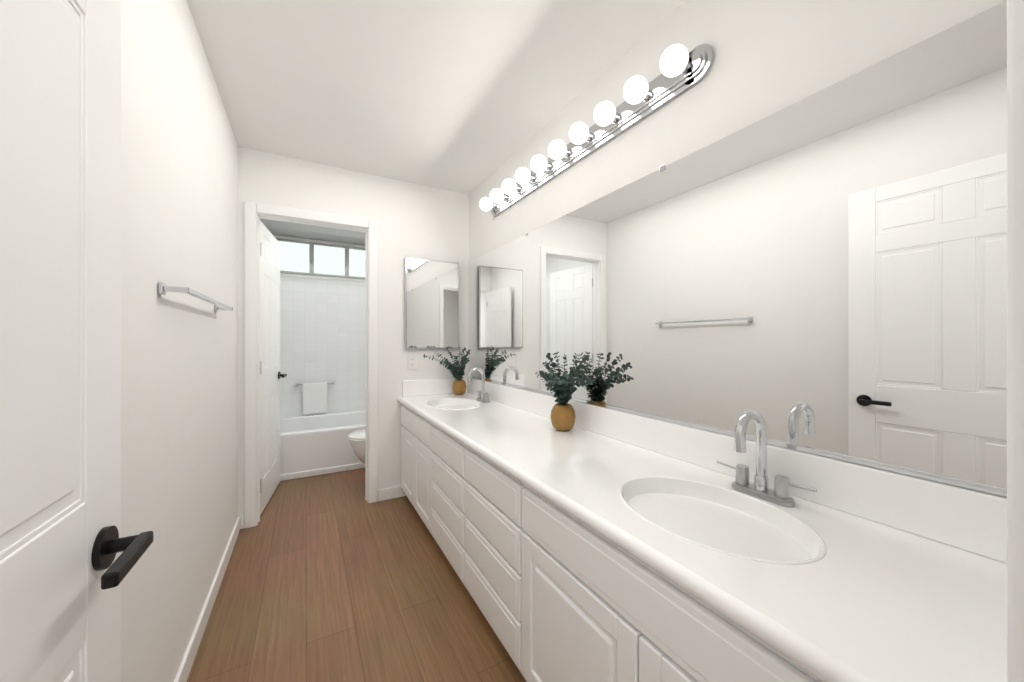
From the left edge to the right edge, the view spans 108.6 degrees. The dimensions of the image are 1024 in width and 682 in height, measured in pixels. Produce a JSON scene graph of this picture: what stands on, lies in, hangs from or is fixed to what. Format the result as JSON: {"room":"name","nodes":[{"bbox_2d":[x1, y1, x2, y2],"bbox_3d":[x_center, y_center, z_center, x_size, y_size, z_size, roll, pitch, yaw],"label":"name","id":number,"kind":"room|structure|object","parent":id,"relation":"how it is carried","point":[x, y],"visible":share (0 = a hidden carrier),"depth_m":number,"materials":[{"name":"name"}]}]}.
{"room":"bathroom","nodes":[
{"label":"bathroom","id":0,"kind":"room"},
{"bbox_2d":[121,0,237,681],"bbox_3d":[-1.122,-0.020,1.126,0.100,2.440,6.260,0,0,-29],"label":"wall","id":1,"kind":"structure","parent":0,"point":[179,350],"depth_m":1.21,"materials":[{"name":"paint"}]},
{"bbox_2d":[158,282,232,311],"bbox_3d":[-1.198,-0.155,1.438,0.069,0.036,0.796,0,0,-29],"label":"towel rail","id":2,"kind":"object","parent":1,"relation":"attached to","point":[163,288],"visible":0.96,"depth_m":1.17,"materials":[{"name":"silver metal"}]},
{"bbox_2d":[174,515,243,681],"bbox_3d":[-1.043,1.157,1.118,0.030,0.085,2.830,0,0,-29],"label":"baseboard","id":3,"kind":"structure","parent":1,"relation":"attached to","point":[184,670],"depth_m":1.56,"materials":[{"name":"paint"}]},
{"bbox_2d":[260,218,364,245],"bbox_3d":[-1.657,-1.173,3.805,1.580,0.135,0.860,0,0,-29],"label":"ceiling","id":4,"kind":"structure","parent":0,"point":[288,229],"depth_m":3.75,"materials":[{"name":"paint"}]},
{"bbox_2d":[273,235,364,279],"bbox_3d":[-1.891,-0.020,4.224,1.580,2.440,0.100,0,0,-29],"label":"wall","id":5,"kind":"structure","parent":0,"point":[316,241],"depth_m":4.04,"materials":[{"name":"paint"}]},
{"bbox_2d":[276,238,364,281],"bbox_3d":[-1.855,-0.876,4.160,1.562,0.382,0.029,0,0,-29],"label":"window","id":6,"kind":"structure","parent":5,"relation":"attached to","point":[317,260],"depth_m":4.04,"materials":[{"name":"glass"}]},
{"bbox_2d":[280,276,364,417],"bbox_3d":[-1.865,0.250,4.177,1.580,1.900,0.008,0,0,-29],"label":"tiled wall","id":7,"kind":"structure","parent":0,"point":[322,330],"depth_m":4.05,"materials":[{"name":"white tile"}]},
{"bbox_2d":[296,382,333,413],"bbox_3d":[-2.133,0.616,3.991,0.364,0.328,0.054,0,0,-29],"label":"hanging towel","id":8,"kind":"object","parent":7,"relation":"hanging from","point":[314,397],"visible":1,"depth_m":3.96,"materials":[{"name":"white fabric"}]},
{"bbox_2d":[238,147,468,515],"bbox_3d":[-1.081,-0.020,2.775,1.580,2.440,0.100,0,0,-29],"label":"wall","id":9,"kind":"structure","parent":0,"point":[417,221],"depth_m":2.79,"materials":[{"name":"paint"}]},
{"bbox_2d":[260,220,286,514],"bbox_3d":[-1.846,0.183,2.789,0.151,2.010,0.681,0,0,-22],"label":"door","id":10,"kind":"structure","parent":9,"relation":"in","point":[270,374],"depth_m":2.75,"materials":[{"name":"paint"}]},
{"bbox_2d":[244,201,377,528],"bbox_3d":[-1.387,0.152,2.604,0.812,2.096,0.132,0,0,-29],"label":"door frame","id":11,"kind":"structure","parent":9,"relation":"attached to","point":[254,212],"depth_m":2.44,"materials":[{"name":"paint"}]},
{"bbox_2d":[408,355,416,369],"bbox_3d":[-0.780,0.165,2.881,0.070,0.116,0.008,0,0,-29],"label":"electrical outlet plate","id":12,"kind":"object","parent":9,"relation":"attached to","point":[412,361],"visible":1,"depth_m":2.88,"materials":[{"name":"plastic"}]},
{"bbox_2d":[405,257,458,348],"bbox_3d":[-0.636,-0.292,2.947,0.435,0.705,0.030,0,0,-29],"label":"medicine cabinet mirror","id":13,"kind":"object","parent":9,"relation":"attached to","point":[431,304],"visible":1,"depth_m":2.93,"materials":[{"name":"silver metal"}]},
{"bbox_2d":[402,377,465,396],"bbox_3d":[-0.612,0.367,2.965,0.529,0.126,0.022,0,0,-29],"label":"backsplash","id":14,"kind":"structure","parent":9,"relation":"attached to","point":[443,385],"depth_m":2.93,"materials":[{"name":"white stone"}]},
{"bbox_2d":[187,468,526,681],"bbox_3d":[-0.389,1.225,1.536,1.780,0.050,6.260,0,0,-29],"label":"floor","id":15,"kind":"structure","parent":0,"point":[333,577],"depth_m":1.68,"materials":[{"name":"brown wood"}]},
{"bbox_2d":[280,410,364,480],"bbox_3d":[-1.657,1.000,3.804,1.560,0.400,0.842,0,0,-29],"label":"bathtub","id":16,"kind":"object","parent":15,"relation":"on","point":[315,445],"visible":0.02,"depth_m":3.34,"materials":[{"name":"ceramic"}]},
{"bbox_2d":[348,429,364,463],"bbox_3d":[-1.035,0.814,3.202,0.717,0.772,0.460,0,0,-29],"label":"toilet","id":17,"kind":"object","parent":15,"relation":"on","point":[357,440],"visible":0.17,"depth_m":3.00,"materials":[{"name":"ceramic"}]},
{"bbox_2d":[398,389,1006,681],"bbox_3d":[0.070,0.815,1.730,0.586,0.770,2.843,0,0,-29],"label":"bathroom vanity","id":18,"kind":"object","parent":15,"relation":"on","point":[597,544],"depth_m":0.83,"materials":[{"name":"paint"}]},
{"bbox_2d":[423,347,469,394],"bbox_3d":[-0.488,0.236,2.834,0.348,0.385,0.336,0,0,-29],"label":"plant","id":19,"kind":"object","parent":18,"relation":"on","point":[459,384],"visible":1,"depth_m":2.91,"materials":[{"name":"green plant"}]},
{"bbox_2d":[418,397,489,408],"bbox_3d":[-0.399,0.500,2.527,0.344,0.160,0.464,0,0,-29],"label":"sink","id":20,"kind":"object","parent":18,"relation":"in","point":[438,402],"depth_m":2.70,"materials":[{"name":"white ceramic"}]},
{"bbox_2d":[468,367,490,402],"bbox_3d":[-0.246,0.308,2.612,0.145,0.242,0.252,0,0,-29],"label":"faucet","id":21,"kind":"object","parent":18,"relation":"on","point":[483,395],"visible":1,"depth_m":2.61,"materials":[{"name":"silver metal"}]},
{"bbox_2d":[535,352,594,430],"bbox_3d":[0.240,0.242,1.754,0.183,0.374,0.410,0,0,-29],"label":"plant","id":22,"kind":"object","parent":18,"relation":"on","point":[563,416],"visible":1,"depth_m":1.74,"materials":[{"name":"green plant"}]},
{"bbox_2d":[590,465,853,580],"bbox_3d":[0.492,0.500,0.934,0.344,0.160,0.464,0,0,-29],"label":"sink","id":23,"kind":"object","parent":18,"relation":"in","point":[768,538],"depth_m":0.95,"materials":[{"name":"white ceramic"}]},
{"bbox_2d":[717,410,816,506],"bbox_3d":[0.654,0.308,1.001,0.145,0.242,0.252,0,0,-29],"label":"faucet","id":24,"kind":"object","parent":18,"relation":"on","point":[778,495],"visible":1,"depth_m":1.01,"materials":[{"name":"silver metal"}]},
{"bbox_2d":[187,0,683,194],"bbox_3d":[-0.389,-1.265,1.536,1.780,0.050,6.260,0,0,-29],"label":"ceiling","id":25,"kind":"structure","parent":0,"point":[468,97],"depth_m":1.69,"materials":[{"name":"paint"}]},
{"bbox_2d":[469,0,1005,261],"bbox_3d":[0.345,-0.020,1.945,0.100,2.440,6.260,0,0,-29],"label":"wall","id":26,"kind":"structure","parent":0,"point":[771,57],"depth_m":1.24,"materials":[{"name":"paint"}]},
{"bbox_2d":[480,44,713,215],"bbox_3d":[0.209,-0.965,1.944,0.135,0.120,1.690,0,0,-29],"label":"light bar","id":27,"kind":"object","parent":26,"relation":"attached to","point":[682,70],"visible":1,"depth_m":1.56,"materials":[{"name":"white glass"}]},
{"bbox_2d":[466,377,1006,556],"bbox_3d":[0.317,0.367,1.868,0.021,0.126,2.843,0,0,-29],"label":"backsplash","id":28,"kind":"structure","parent":26,"relation":"attached to","point":[978,519],"depth_m":0.94,"materials":[{"name":"white stone"}]},
{"bbox_2d":[469,0,1006,496],"bbox_3d":[0.322,-0.184,1.870,0.010,0.977,2.803,0,0,-29],"label":"vanity mirror","id":29,"kind":"object","parent":26,"relation":"attached to","point":[821,272],"visible":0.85,"depth_m":0.98,"materials":[{"name":"clear glass"}]},
{"bbox_3d":[0.360,-0.020,0.196,1.580,2.440,0.110,0,0,-29],"label":"wall","id":30,"kind":"structure","parent":0,"visible":0},
{"bbox_2d":[0,0,152,681],"bbox_3d":[-0.498,0.183,0.272,0.151,2.010,0.809,0,0,-28],"label":"entry door","id":31,"kind":"structure","parent":30,"relation":"in","point":[66,566],"depth_m":0.49,"materials":[{"name":"paint"}]},
{"bbox_2d":[1007,0,1023,681],"bbox_3d":[0.089,0.145,0.051,0.866,2.110,0.122,0,0,-29],"label":"trim","id":32,"kind":"structure","parent":30,"relation":"attached to","point":[1015,340],"depth_m":0.28,"materials":[{"name":"paint"}]}
]}

